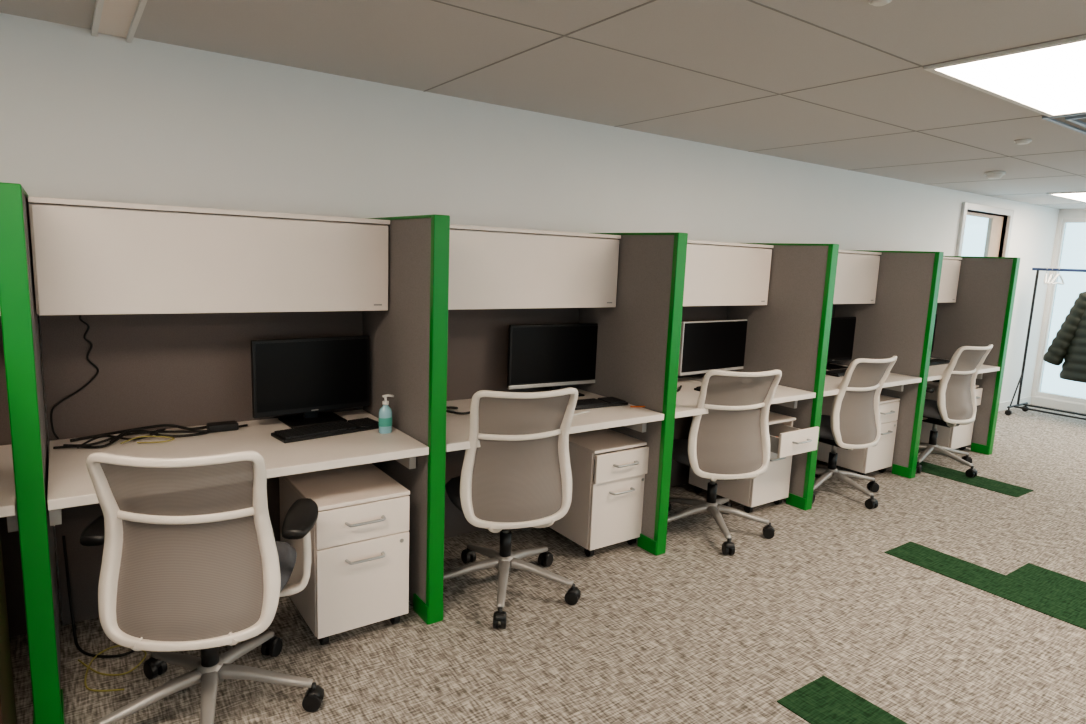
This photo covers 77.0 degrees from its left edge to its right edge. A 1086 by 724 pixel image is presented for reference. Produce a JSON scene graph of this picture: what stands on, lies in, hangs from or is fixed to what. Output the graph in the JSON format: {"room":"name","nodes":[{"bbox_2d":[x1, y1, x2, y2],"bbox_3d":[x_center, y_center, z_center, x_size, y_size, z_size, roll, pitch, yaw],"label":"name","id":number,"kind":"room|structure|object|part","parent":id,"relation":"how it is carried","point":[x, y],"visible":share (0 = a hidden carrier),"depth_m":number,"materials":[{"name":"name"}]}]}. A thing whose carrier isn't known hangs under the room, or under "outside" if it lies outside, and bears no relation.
{"room":"open-plan office","nodes":[
{"label":"open-plan office","id":0,"kind":"room"},
{"bbox_2d":[0,13,1058,620],"bbox_3d":[0.264,-0.243,4.050,13.300,2.426,0.120,-4,11,-35],"label":"wall","id":1,"kind":"structure","parent":0,"point":[84,116],"depth_m":3.16,"materials":[{"name":"paint"}]},
{"bbox_2d":[955,202,1013,256],"bbox_3d":[4.258,-0.470,6.835,1.070,2.130,0.150,-4,11,-35],"label":"door frame","id":2,"kind":"structure","parent":1,"relation":"in","point":[1009,213],"depth_m":6.64,"materials":[{"name":"white wood"}]},
{"bbox_2d":[967,211,1003,256],"bbox_3d":[4.254,-0.441,6.844,0.930,2.050,0.040,-4,11,-35],"label":"door leaf","id":3,"kind":"structure","parent":2,"relation":"attached to","point":[995,223],"depth_m":6.87,"materials":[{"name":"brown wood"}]},
{"bbox_2d":[998,396,1031,410],"bbox_3d":[4.528,0.526,7.146,2.834,0.090,0.015,-4,11,-35],"label":"baseboard","id":4,"kind":"structure","parent":1,"relation":"attached to","point":[1003,405],"depth_m":7.66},
{"bbox_2d":[0,0,1085,208],"bbox_3d":[2.237,-0.893,1.165,13.300,0.100,6.600,-4,11,-35],"label":"ceiling","id":5,"kind":"structure","parent":0,"point":[422,45],"depth_m":2.58,"materials":[{"name":"tile"}]},
{"bbox_2d":[91,0,146,42],"bbox_3d":[0.315,-0.699,-0.164,0.123,0.020,6.588,-4,11,-35],"label":"ceiling vent","id":6,"kind":"object","parent":5,"relation":"in","point":[120,18],"visible":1,"depth_m":2.27,"materials":[{"name":"white metal"}]},
{"bbox_2d":[424,0,1085,204],"bbox_3d":[2.235,-0.843,1.172,13.300,0.002,6.600,-4,11,-35],"label":"grid","id":7,"kind":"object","parent":5,"relation":"attached to","point":[752,1],"depth_m":2.57,"materials":[{"name":"white metal"}]},
{"bbox_2d":[868,0,891,5],"bbox_3d":[0.937,-1.000,1.894,0.059,0.012,0.059,-4,11,-35],"label":"sprinkler head","id":8,"kind":"object","parent":5,"relation":"attached to","point":[871,2],"visible":1,"depth_m":1.89},
{"bbox_2d":[984,171,1005,178],"bbox_3d":[3.334,-1.378,5.035,0.128,0.045,0.128,-4,11,-35],"label":"smoke detector","id":9,"kind":"object","parent":5,"relation":"attached to","point":[991,174],"visible":1,"depth_m":5.00,"materials":[{"name":"white plastic"}]},
{"bbox_2d":[924,35,1085,116],"bbox_3d":[2.044,-1.065,2.594,1.170,0.010,0.595,-4,11,-35],"label":"frame","id":10,"kind":"object","parent":5,"relation":"attached to","point":[932,68],"visible":1,"depth_m":2.44,"materials":[{"name":"white metal"}]},
{"bbox_2d":[937,41,1085,114],"bbox_3d":[2.044,-1.067,2.594,1.120,0.005,0.545,-4,11,-35],"label":"ceiling light","id":11,"kind":"object","parent":10,"relation":"attached to","point":[1052,80],"visible":1,"depth_m":2.55,"materials":[{"name":"white plastic"}]},
{"bbox_2d":[1014,139,1031,144],"bbox_3d":[2.671,-1.224,3.796,0.079,0.020,0.079,-4,11,-35],"label":"sprinkler head","id":12,"kind":"object","parent":5,"relation":"attached to","point":[1020,141],"visible":1,"depth_m":3.77},
{"bbox_2d":[1042,113,1085,134],"bbox_3d":[2.770,-1.113,3.124,0.600,0.022,0.630,-4,11,-35],"label":"ceiling vent","id":13,"kind":"object","parent":5,"relation":"in","point":[1076,122],"visible":0.83,"depth_m":3.25,"materials":[{"name":"metal"}]},
{"bbox_2d":[1046,191,1085,202],"bbox_3d":[5.208,-1.513,6.274,1.170,0.010,0.595,-4,11,-35],"label":"frame","id":14,"kind":"object","parent":5,"relation":"attached to","point":[1084,191],"visible":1,"depth_m":6.17,"materials":[{"name":"white metal"}]},
{"bbox_2d":[1053,193,1085,200],"bbox_3d":[5.208,-1.515,6.274,1.120,0.005,0.545,-4,11,-35],"label":"diffuser","id":15,"kind":"object","parent":14,"relation":"attached to","point":[1079,196],"visible":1,"depth_m":6.26,"materials":[{"name":"white plastic"}]},
{"bbox_2d":[10,404,1085,723],"bbox_3d":[2.146,1.404,1.522,13.300,0.100,6.600,-4,11,-35],"label":"floor","id":16,"kind":"structure","parent":0,"point":[692,632],"depth_m":2.76,"materials":[{"name":"beige carpet"}]},
{"bbox_2d":[0,534,16,723],"bbox_3d":[-1.611,0.612,1.581,0.550,1.150,0.360,-4,11,-35],"label":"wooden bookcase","id":17,"kind":"object","parent":16,"relation":"on","point":[7,696],"visible":1,"depth_m":1.80,"materials":[{"name":"brown wood"}]},
{"bbox_2d":[0,316,26,636],"bbox_3d":[-2.387,0.267,2.151,1.200,1.596,0.042,-4,11,-35],"label":"panel","id":18,"kind":"object","parent":16,"relation":"on","point":[10,542],"visible":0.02,"depth_m":2.52,"materials":[{"name":"grey fabric"}]},
{"bbox_2d":[0,444,18,532],"bbox_3d":[-2.173,0.440,1.861,1.198,0.120,0.712,-4,11,-35],"label":"desk","id":19,"kind":"object","parent":18,"relation":"attached to","point":[8,507],"visible":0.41,"depth_m":2.02,"materials":[{"name":"laminate"}]},
{"bbox_2d":[22,193,60,688],"bbox_3d":[-1.669,0.267,2.232,0.057,1.588,0.737,-4,11,-35],"label":"wall","id":20,"kind":"structure","parent":16,"relation":"on","point":[35,327],"depth_m":2.24,"materials":[{"name":"grey fabric"}]},
{"bbox_2d":[0,182,61,723],"bbox_3d":[-1.660,0.273,2.221,0.065,1.620,0.767,-4,11,-35],"label":"trim","id":21,"kind":"structure","parent":20,"relation":"attached to","point":[15,305],"depth_m":1.90,"materials":[{"name":"paint"}]},
{"bbox_2d":[33,689,64,723],"bbox_3d":[-1.512,1.082,2.089,0.073,0.075,0.136,-4,11,-35],"label":"baseboard","id":22,"kind":"structure","parent":20,"relation":"attached to","point":[61,690],"depth_m":2.09,"materials":[{"name":"green paint"}]},
{"bbox_2d":[62,535,146,691],"bbox_3d":[-1.539,0.864,2.418,0.247,0.401,0.477,-4,11,-35],"label":"cable","id":23,"kind":"object","parent":16,"relation":"on","point":[79,648],"visible":0.88,"depth_m":2.46,"materials":[{"name":"black plastic"}]},
{"bbox_2d":[39,311,362,624],"bbox_3d":[-1.349,0.195,2.877,1.200,1.596,0.042,-4,11,-35],"label":"panel","id":24,"kind":"object","parent":16,"relation":"on","point":[186,369],"visible":0.36,"depth_m":2.68,"materials":[{"name":"grey fabric"}]},
{"bbox_2d":[50,315,98,438],"bbox_3d":[-1.738,0.043,2.526,0.160,0.480,0.025,-5,11,-39],"label":"cord","id":25,"kind":"object","parent":24,"relation":"attached to","point":[80,319],"visible":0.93,"depth_m":2.54,"materials":[{"name":"black plastic"}]},
{"bbox_2d":[28,196,389,315],"bbox_3d":[-1.220,-0.391,2.634,1.200,0.375,0.318,-4,11,-35],"label":"upper cabinet","id":26,"kind":"object","parent":24,"relation":"attached to","point":[90,257],"visible":1,"depth_m":2.44,"materials":[{"name":"white metal"}]},
{"bbox_2d":[47,409,428,525],"bbox_3d":[-1.135,0.368,2.587,1.198,0.120,0.712,-4,11,-35],"label":"desk","id":27,"kind":"object","parent":24,"relation":"attached to","point":[70,484],"visible":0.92,"depth_m":2.50,"materials":[{"name":"laminate"}]},
{"bbox_2d":[53,420,247,448],"bbox_3d":[-1.472,0.273,2.607,0.652,0.033,0.198,-4,11,-35],"label":"cable tangle","id":28,"kind":"object","parent":27,"relation":"on","point":[222,426],"visible":1,"depth_m":2.60,"materials":[{"name":"black plastic"}]},
{"bbox_2d":[251,335,369,427],"bbox_3d":[-0.990,0.075,2.927,0.500,0.364,0.175,-5,11,-38],"label":"computer monitor","id":29,"kind":"object","parent":27,"relation":"on","point":[307,376],"visible":1,"depth_m":2.89,"materials":[{"name":"black plastic"}]},
{"bbox_2d":[271,417,378,442],"bbox_3d":[-0.873,0.275,2.790,0.430,0.021,0.135,-6,12,-43],"label":"keyboard","id":30,"kind":"object","parent":27,"relation":"on","point":[362,424],"visible":0.98,"depth_m":2.75,"materials":[{"name":"black plastic"}]},
{"bbox_2d":[379,394,393,433],"bbox_3d":[-0.644,0.212,2.804,0.063,0.160,0.043,-4,11,-35],"label":"hand sanitizer bottle","id":31,"kind":"object","parent":27,"relation":"on","point":[385,412],"visible":1,"depth_m":2.79,"materials":[{"name":"teal plastic"}]},
{"bbox_2d":[80,450,323,723],"bbox_3d":[-1.038,0.663,2.122,0.674,0.928,0.669,1,9,-10],"label":"office chair","id":32,"kind":"object","parent":16,"relation":"on","point":[192,559],"visible":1,"depth_m":1.94,"materials":[{"name":"white plastic"}]},
{"bbox_3d":[-1.009,0.520,1.916,0.494,0.581,0.194,1,9,-10],"label":"frame","id":33,"kind":"part","parent":32,"relation":"part of","materials":[{"name":"white plastic"}]},
{"bbox_2d":[275,541,296,591],"bbox_3d":[-1.062,0.671,2.203,0.490,0.066,0.470,1,9,-10],"label":"seat cushion","id":34,"kind":"object","parent":32,"relation":"on","point":[287,554],"depth_m":2.24,"materials":[{"name":"fabric"}]},
{"bbox_3d":[-0.846,0.631,2.199,0.185,0.240,0.085,1,9,-10],"label":"arm post","id":35,"kind":"part","parent":32,"relation":"part of","materials":[{"name":"white plastic"}]},
{"bbox_2d":[279,463,409,644],"bbox_3d":[-0.807,0.755,2.771,0.365,0.564,0.538,-4,11,-35],"label":"pedestal","id":36,"kind":"object","parent":16,"relation":"on","point":[359,575],"visible":0.93,"depth_m":2.60,"materials":[{"name":"beige laminate"}]},
{"bbox_3d":[-0.682,0.843,2.600,0.361,0.344,0.018,-4,11,-35],"label":"file drawer","id":37,"kind":"part","parent":36,"relation":"part of","materials":[{"name":"beige laminate"}]},
{"bbox_3d":[-0.672,0.599,2.562,0.361,0.142,0.018,-4,11,-35],"label":"drawer","id":38,"kind":"part","parent":36,"relation":"part of","materials":[{"name":"beige laminate"}]},
{"bbox_3d":[-0.656,0.594,2.540,0.154,0.013,0.040,-4,11,-35],"label":"drawer pull","id":39,"kind":"part","parent":36,"relation":"part of","materials":[{"name":"metal"}]},
{"bbox_3d":[-0.662,0.738,2.562,0.154,0.013,0.040,-4,11,-35],"label":"file drawer pull","id":40,"kind":"part","parent":36,"relation":"part of","materials":[{"name":"metal"}]},
{"bbox_2d":[363,218,430,603],"bbox_3d":[-0.631,0.195,2.958,0.057,1.588,0.737,-4,11,-35],"label":"wall","id":41,"kind":"structure","parent":16,"relation":"on","point":[399,336],"depth_m":2.78,"materials":[{"name":"grey fabric"}]},
{"bbox_2d":[365,214,449,624],"bbox_3d":[-0.622,0.201,2.947,0.065,1.620,0.767,-4,11,-35],"label":"trim","id":42,"kind":"structure","parent":41,"relation":"attached to","point":[440,224],"depth_m":2.63,"materials":[{"name":"paint"}]},
{"bbox_2d":[413,593,443,624],"bbox_3d":[-0.474,1.010,2.815,0.073,0.075,0.136,-4,11,-35],"label":"baseboard","id":43,"kind":"structure","parent":41,"relation":"attached to","point":[419,606],"depth_m":2.79,"materials":[{"name":"green paint"}]},
{"bbox_2d":[443,387,580,628],"bbox_3d":[-0.180,0.545,2.984,0.652,0.963,0.676,-1,9,-20],"label":"office chair","id":44,"kind":"object","parent":16,"relation":"on","point":[519,477],"visible":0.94,"depth_m":2.79,"materials":[{"name":"grey fabric"}]},
{"bbox_2d":[445,476,462,511],"bbox_3d":[-0.183,0.571,3.065,0.490,0.066,0.470,-1,9,-20],"label":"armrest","id":45,"kind":"object","parent":44,"relation":"on","point":[452,487],"depth_m":2.98,"materials":[{"name":"plastic"}]},
{"bbox_3d":[-0.084,0.386,2.784,0.494,0.581,0.194,-1,9,-20],"label":"frame","id":46,"kind":"part","parent":44,"relation":"part of","materials":[{"name":"white plastic"}]},
{"bbox_2d":[444,308,579,538],"bbox_3d":[-0.311,0.123,3.603,1.200,1.596,0.042,-4,11,-35],"label":"panel","id":47,"kind":"object","parent":16,"relation":"on","point":[477,355],"visible":0.21,"depth_m":3.56,"materials":[{"name":"grey fabric"}]},
{"bbox_2d":[448,224,620,309],"bbox_3d":[-0.182,-0.463,3.360,1.200,0.375,0.318,-4,11,-35],"label":"upper cabinet","id":48,"kind":"object","parent":47,"relation":"attached to","point":[490,267],"visible":0.59,"depth_m":3.26,"materials":[{"name":"white metal"}]},
{"bbox_2d":[446,388,663,451],"bbox_3d":[-0.097,0.296,3.314,1.198,0.120,0.712,-4,11,-35],"label":"desk","id":49,"kind":"object","parent":47,"relation":"attached to","point":[635,418],"visible":0.4,"depth_m":3.22,"materials":[{"name":"laminate"}]},
{"bbox_2d":[446,406,469,414],"bbox_3d":[-0.386,0.216,3.246,0.552,0.033,0.160,-5,12,-40],"label":"cable tangle","id":50,"kind":"object","parent":49,"relation":"on","point":[448,407],"visible":0.24,"depth_m":3.16,"materials":[{"name":"black plastic"}]},
{"bbox_2d":[507,323,597,396],"bbox_3d":[0.087,-0.014,3.690,0.640,0.390,0.175,-3,10,-31],"label":"computer monitor","id":51,"kind":"object","parent":49,"relation":"on","point":[554,356],"visible":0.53,"depth_m":3.63,"materials":[{"name":"black plastic"}]},
{"bbox_2d":[575,397,627,409],"bbox_3d":[0.223,0.212,3.472,0.430,0.021,0.135,-3,10,-31],"label":"keyboard","id":52,"kind":"object","parent":49,"relation":"on","point":[581,404],"visible":0.67,"depth_m":3.47,"materials":[{"name":"black plastic"}]},
{"bbox_2d":[541,429,648,556],"bbox_3d":[0.261,0.665,3.615,0.365,0.564,0.556,-4,11,-35],"label":"pedestal","id":53,"kind":"object","parent":16,"relation":"on","point":[606,508],"visible":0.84,"depth_m":3.42,"materials":[{"name":"white metal"}]},
{"bbox_3d":[0.381,0.752,3.453,0.361,0.344,0.018,-4,11,-35],"label":"file drawer","id":54,"kind":"part","parent":53,"relation":"part of","materials":[{"name":"beige laminate"}]},
{"bbox_3d":[0.401,0.511,3.400,0.361,0.142,0.018,-4,11,-35],"label":"drawer","id":55,"kind":"part","parent":53,"relation":"part of","materials":[{"name":"white metal"}]},
{"bbox_3d":[0.401,0.648,3.414,0.154,0.013,0.040,-4,11,-35],"label":"file drawer pull","id":56,"kind":"part","parent":53,"relation":"part of","materials":[{"name":"metal"}]},
{"bbox_3d":[0.417,0.506,3.377,0.154,0.013,0.040,-4,11,-35],"label":"drawer pull","id":57,"kind":"part","parent":53,"relation":"part of","materials":[{"name":"metal"}]},
{"bbox_2d":[576,235,673,541],"bbox_3d":[0.407,0.123,3.685,0.057,1.588,0.737,-4,11,-35],"label":"wall","id":58,"kind":"structure","parent":16,"relation":"on","point":[632,334],"depth_m":3.49,"materials":[{"name":"grey fabric"}]},
{"bbox_2d":[593,232,687,555],"bbox_3d":[0.416,0.129,3.673,0.065,1.620,0.767,-4,11,-35],"label":"trim","id":59,"kind":"structure","parent":58,"relation":"attached to","point":[680,239],"depth_m":3.35,"materials":[{"name":"paint"}]},
{"bbox_2d":[637,534,656,555],"bbox_3d":[0.564,0.938,3.541,0.073,0.075,0.136,-4,11,-35],"label":"baseboard","id":60,"kind":"structure","parent":58,"relation":"attached to","point":[646,543],"depth_m":3.51,"materials":[{"name":"green paint"}]},
{"bbox_2d":[670,306,727,486],"bbox_3d":[0.727,0.051,4.330,1.200,1.596,0.042,-4,11,-35],"label":"panel","id":61,"kind":"object","parent":16,"relation":"on","point":[679,471],"visible":0.02,"depth_m":4.52,"materials":[{"name":"grey fabric"}]},
{"bbox_2d":[683,240,773,305],"bbox_3d":[0.856,-0.535,4.086,1.200,0.375,0.318,-4,11,-35],"label":"upper cabinet","id":62,"kind":"object","parent":61,"relation":"attached to","point":[716,273],"visible":0.52,"depth_m":4.07,"materials":[{"name":"white metal"}]},
{"bbox_2d":[675,375,815,417],"bbox_3d":[0.941,0.224,4.040,1.198,0.120,0.712,-4,11,-35],"label":"desk","id":63,"kind":"object","parent":61,"relation":"attached to","point":[687,397],"visible":0.36,"depth_m":3.95,"materials":[{"name":"laminate"}]},
{"bbox_2d":[678,319,746,381],"bbox_3d":[1.088,-0.075,4.354,0.660,0.384,0.175,-4,11,-37],"label":"computer monitor","id":64,"kind":"object","parent":63,"relation":"on","point":[705,346],"visible":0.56,"depth_m":4.30,"materials":[{"name":"black plastic"}]},
{"bbox_2d":[667,369,781,554],"bbox_3d":[0.937,0.474,3.752,0.662,0.953,0.672,0,9,-16],"label":"office chair","id":65,"kind":"object","parent":16,"relation":"on","point":[731,441],"visible":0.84,"depth_m":3.56,"materials":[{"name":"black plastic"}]},
{"bbox_2d":[672,439,690,466],"bbox_3d":[0.930,0.494,3.842,0.490,0.066,0.470,0,9,-16],"label":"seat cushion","id":66,"kind":"object","parent":65,"relation":"on","point":[680,454],"depth_m":3.72,"materials":[{"name":"fabric"}]},
{"bbox_3d":[1.012,0.319,3.557,0.494,0.581,0.194,0,9,-16],"label":"frame","id":67,"kind":"part","parent":65,"relation":"part of","materials":[{"name":"white plastic"}]},
{"bbox_2d":[688,411,818,512],"bbox_3d":[1.308,0.609,4.245,0.365,0.564,0.698,-4,11,-35],"label":"pedestal","id":68,"kind":"object","parent":16,"relation":"on","point":[786,440],"visible":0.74,"depth_m":4.11,"materials":[{"name":"beige laminate"}]},
{"bbox_3d":[1.387,0.685,4.139,0.361,0.344,0.018,-4,11,-35],"label":"file drawer","id":69,"kind":"part","parent":68,"relation":"part of","materials":[{"name":"white metal"}]},
{"bbox_3d":[1.489,0.465,3.972,0.361,0.142,0.018,-4,11,-35],"label":"drawer","id":70,"kind":"part","parent":68,"relation":"part of","materials":[{"name":"beige laminate"}]},
{"bbox_3d":[1.505,0.460,3.949,0.154,0.013,0.040,-4,11,-35],"label":"drawer pull","id":71,"kind":"part","parent":68,"relation":"part of","materials":[{"name":"metal"}]},
{"bbox_2d":[727,245,827,499],"bbox_3d":[1.445,0.051,4.411,0.057,1.588,0.737,-4,11,-35],"label":"wall","id":72,"kind":"structure","parent":16,"relation":"on","point":[782,334],"depth_m":4.22,"materials":[{"name":"grey fabric"}]},
{"bbox_2d":[745,243,838,509],"bbox_3d":[1.454,0.057,4.400,0.065,1.620,0.767,-4,11,-35],"label":"trim","id":73,"kind":"structure","parent":72,"relation":"attached to","point":[832,258],"depth_m":4.07,"materials":[{"name":"paint"}]},
{"bbox_2d":[786,493,805,509],"bbox_3d":[1.602,0.866,4.267,0.073,0.075,0.136,-4,11,-35],"label":"baseboard","id":74,"kind":"structure","parent":72,"relation":"attached to","point":[799,502],"depth_m":4.24,"materials":[{"name":"green paint"}]},
{"bbox_2d":[829,304,835,362],"bbox_3d":[1.765,-0.021,5.056,1.200,1.596,0.042,-4,11,-35],"label":"panel","id":75,"kind":"object","parent":16,"relation":"on","point":[834,305],"visible":0.02,"depth_m":5.32,"materials":[{"name":"grey fabric"}]},
{"bbox_2d":[833,250,881,303],"bbox_3d":[1.894,-0.607,4.813,1.200,0.375,0.318,-4,11,-35],"label":"upper cabinet","id":76,"kind":"object","parent":75,"relation":"attached to","point":[856,280],"visible":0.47,"depth_m":4.87,"materials":[{"name":"white metal"}]},
{"bbox_2d":[823,363,921,396],"bbox_3d":[1.979,0.152,4.766,1.198,0.120,0.712,-4,11,-35],"label":"desk","id":77,"kind":"object","parent":75,"relation":"attached to","point":[896,382],"visible":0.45,"depth_m":4.66,"materials":[{"name":"laminate"}]},
{"bbox_2d":[826,369,846,376],"bbox_3d":[2.169,0.072,4.869,0.430,0.021,0.135,-4,11,-35],"label":"keyboard","id":78,"kind":"object","parent":77,"relation":"on","point":[840,372],"visible":0.48,"depth_m":4.76,"materials":[{"name":"black plastic"}]},
{"bbox_2d":[826,373,844,376],"bbox_3d":[2.169,0.075,4.870,0.430,0.014,0.135,-4,11,-35],"label":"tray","id":79,"kind":"object","parent":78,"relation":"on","point":[831,374],"depth_m":4.72,"materials":[{"name":"black plastic"}]},
{"bbox_2d":[826,317,855,369],"bbox_3d":[2.160,-0.147,5.105,0.540,0.380,0.175,-4,11,-35],"label":"computer monitor","id":80,"kind":"object","parent":77,"relation":"on","point":[842,330],"visible":0.55,"depth_m":5.12,"materials":[{"name":"black plastic"}]},
{"bbox_2d":[777,675,907,723],"bbox_3d":[1.205,1.235,2.025,0.275,0.004,1.000,-4,11,-35],"label":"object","id":81,"kind":"structure","parent":16,"relation":"on","point":[823,700],"depth_m":2.33,"materials":[{"name":"green carpet"}]},
{"bbox_2d":[812,356,896,508],"bbox_3d":[1.937,0.405,4.468,0.674,0.948,0.660,-3,10,-32],"label":"office chair","id":82,"kind":"object","parent":16,"relation":"on","point":[853,421],"visible":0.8,"depth_m":4.29,"materials":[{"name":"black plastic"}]},
{"bbox_2d":[819,415,833,439],"bbox_3d":[1.892,0.421,4.556,0.490,0.066,0.470,-3,10,-32],"label":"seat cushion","id":83,"kind":"object","parent":82,"relation":"on","point":[826,431],"depth_m":4.34,"materials":[{"name":"fabric"}]},
{"bbox_3d":[2.040,0.249,4.302,0.494,0.581,0.194,-3,10,-32],"label":"frame","id":84,"kind":"part","parent":82,"relation":"part of","materials":[{"name":"white plastic"}]},
{"bbox_2d":[817,395,899,474],"bbox_3d":[2.298,0.520,5.070,0.365,0.564,0.538,-4,11,-35],"label":"pedestal","id":85,"kind":"object","parent":16,"relation":"on","point":[879,457],"visible":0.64,"depth_m":4.91,"materials":[{"name":"beige laminate"}]},
{"bbox_3d":[2.423,0.608,4.899,0.361,0.344,0.018,-4,11,-35],"label":"file drawer","id":86,"kind":"part","parent":85,"relation":"part of","materials":[{"name":"beige laminate"}]},
{"bbox_3d":[2.433,0.364,4.861,0.361,0.142,0.018,-4,11,-35],"label":"drawer","id":87,"kind":"part","parent":85,"relation":"part of","materials":[{"name":"white metal"}]},
{"bbox_2d":[830,252,934,469],"bbox_3d":[2.483,-0.021,5.137,0.057,1.588,0.737,-4,11,-35],"label":"wall","id":88,"kind":"structure","parent":16,"relation":"on","point":[895,325],"depth_m":4.94,"materials":[{"name":"grey fabric"}]},
{"bbox_2d":[851,250,943,478],"bbox_3d":[2.492,-0.015,5.126,0.065,1.620,0.767,-4,11,-35],"label":"trim","id":89,"kind":"structure","parent":88,"relation":"attached to","point":[938,260],"depth_m":4.81,"materials":[{"name":"paint"}]},
{"bbox_2d":[892,464,910,478],"bbox_3d":[2.640,0.794,4.994,0.073,0.075,0.136,-4,11,-35],"label":"baseboard","id":90,"kind":"structure","parent":88,"relation":"attached to","point":[899,470],"depth_m":4.97,"materials":[{"name":"green paint"}]},
{"bbox_2d":[919,381,982,449],"bbox_3d":[3.344,0.450,5.783,0.365,0.564,0.568,-4,11,-35],"label":"pedestal","id":91,"kind":"object","parent":16,"relation":"on","point":[960,436],"visible":0.25,"depth_m":5.62,"materials":[{"name":"white metal"}]},
{"bbox_3d":[3.460,0.536,5.625,0.361,0.344,0.018,-4,11,-35],"label":"file drawer","id":92,"kind":"part","parent":91,"relation":"part of","materials":[{"name":"beige laminate"}]},
{"bbox_3d":[3.487,0.297,5.563,0.361,0.142,0.018,-4,11,-35],"label":"drawer","id":93,"kind":"part","parent":91,"relation":"part of","materials":[{"name":"white metal"}]},
{"bbox_2d":[930,258,1012,447],"bbox_3d":[3.521,-0.093,5.864,0.057,1.588,0.737,-4,11,-35],"label":"wall","id":94,"kind":"structure","parent":16,"relation":"on","point":[977,315],"depth_m":5.66,"materials":[{"name":"grey fabric"}]},
{"bbox_2d":[971,442,988,454],"bbox_3d":[3.678,0.722,5.720,0.073,0.075,0.136,-4,11,-35],"label":"baseboard","id":95,"kind":"structure","parent":94,"relation":"attached to","point":[975,447],"depth_m":5.70,"materials":[{"name":"green paint"}]},
{"bbox_2d":[943,256,1019,454],"bbox_3d":[3.530,-0.087,5.852,0.065,1.620,0.767,-4,11,-35],"label":"trim","id":96,"kind":"structure","parent":94,"relation":"attached to","point":[1016,261],"depth_m":5.53,"materials":[{"name":"paint"}]},
{"bbox_2d":[919,461,1033,497],"bbox_3d":[3.027,0.832,5.081,0.280,0.004,0.990,-4,11,-35],"label":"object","id":97,"kind":"structure","parent":16,"relation":"on","point":[978,481],"depth_m":4.92,"materials":[{"name":"green carpet"}]},
{"bbox_2d":[916,344,992,476],"bbox_3d":[3.029,0.324,5.206,0.677,0.968,0.662,-3,10,-32],"label":"office chair","id":98,"kind":"object","parent":97,"relation":"on","point":[955,405],"visible":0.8,"depth_m":5.03,"materials":[{"name":"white plastic"}]},
{"bbox_2d":[923,399,941,418],"bbox_3d":[2.983,0.349,5.295,0.490,0.066,0.470,-3,10,-32],"label":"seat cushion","id":99,"kind":"object","parent":98,"relation":"on","point":[931,411],"depth_m":5.09,"materials":[{"name":"fabric"}]},
{"bbox_3d":[3.132,0.158,5.038,0.494,0.581,0.194,-3,10,-32],"label":"frame","id":100,"kind":"part","parent":98,"relation":"part of","materials":[{"name":"white plastic"}]},
{"bbox_2d":[884,541,1085,629],"bbox_3d":[2.459,1.104,3.186,0.550,0.004,1.470,-4,11,-35],"label":"tile","id":101,"kind":"structure","parent":16,"relation":"on","point":[1071,611],"depth_m":3.33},
{"bbox_2d":[1005,266,1085,419],"bbox_3d":[5.562,-0.122,6.710,0.480,1.583,1.490,-4,11,-35],"label":"rack","id":102,"kind":"object","parent":16,"relation":"on","point":[1024,408],"visible":1,"depth_m":7.19,"materials":[{"name":"black metal"}]},
{"bbox_3d":[5.591,-0.870,6.594,0.028,0.028,1.490,-4,11,-35],"label":"rail","id":103,"kind":"part","parent":102,"relation":"part of","materials":[{"name":"black metal"}]},
{"bbox_2d":[1043,291,1085,382],"bbox_3d":[5.537,-0.326,6.726,0.285,1.080,0.922,-5,11,-38],"label":"puffer jacket","id":104,"kind":"object","parent":102,"relation":"hanging from","point":[1069,343],"visible":1,"depth_m":6.86,"materials":[{"name":"fabric"}]},
{"bbox_2d":[1031,209,1085,404],"bbox_3d":[7.693,-0.126,5.193,0.150,2.426,6.840,-4,11,-35],"label":"wall","id":105,"kind":"structure","parent":0,"point":[1063,213],"depth_m":7.75,"materials":[{"name":"paint"}]},
{"bbox_2d":[1031,396,1085,412],"bbox_3d":[7.584,0.933,5.310,0.015,0.090,6.600,-4,11,-35],"label":"baseboard","id":106,"kind":"structure","parent":105,"relation":"attached to","point":[1056,404],"depth_m":7.73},
{"bbox_2d":[1036,219,1085,403],"bbox_3d":[7.606,-0.141,5.289,0.080,2.020,6.260,-4,11,-35],"label":"window","id":107,"kind":"structure","parent":105,"relation":"in","point":[1039,392],"depth_m":7.76,"materials":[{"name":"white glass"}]},
{"bbox_3d":[2.803,-0.093,5.782,1.200,1.596,0.042,-4,11,-35],"label":"panel","id":108,"kind":"object","parent":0,"visible":0},
{"bbox_2d":[937,257,961,302],"bbox_3d":[2.932,-0.679,5.539,1.200,0.375,0.318,-4,11,-35],"label":"upper cabinet","id":109,"kind":"object","parent":108,"relation":"attached to","point":[949,279],"visible":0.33,"depth_m":5.66,"materials":[{"name":"white metal"}]},
{"bbox_2d":[927,357,999,380],"bbox_3d":[3.017,0.080,5.492,1.198,0.120,0.712,-4,11,-35],"label":"desk","id":110,"kind":"object","parent":108,"relation":"attached to","point":[935,372],"visible":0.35,"depth_m":5.36,"materials":[{"name":"laminate"}]},
{"bbox_2d":[930,314,936,358],"bbox_3d":[3.183,-0.218,5.821,0.540,0.380,0.175,-4,11,-35],"label":"computer monitor","id":111,"kind":"object","parent":110,"relation":"on","point":[936,314],"visible":0.07,"depth_m":5.94,"materials":[{"name":"black plastic"}]},
{"bbox_2d":[929,359,949,365],"bbox_3d":[3.183,0.001,5.579,0.430,0.021,0.135,-4,11,-35],"label":"keyboard","id":112,"kind":"object","parent":110,"relation":"on","point":[932,361],"visible":0.59,"depth_m":5.56,"materials":[{"name":"black plastic"}]},
{"bbox_2d":[929,362,948,365],"bbox_3d":[3.183,0.005,5.580,0.430,0.014,0.135,-4,11,-35],"label":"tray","id":113,"kind":"object","parent":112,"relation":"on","point":[931,363],"depth_m":5.50,"materials":[{"name":"black plastic"}]}
]}

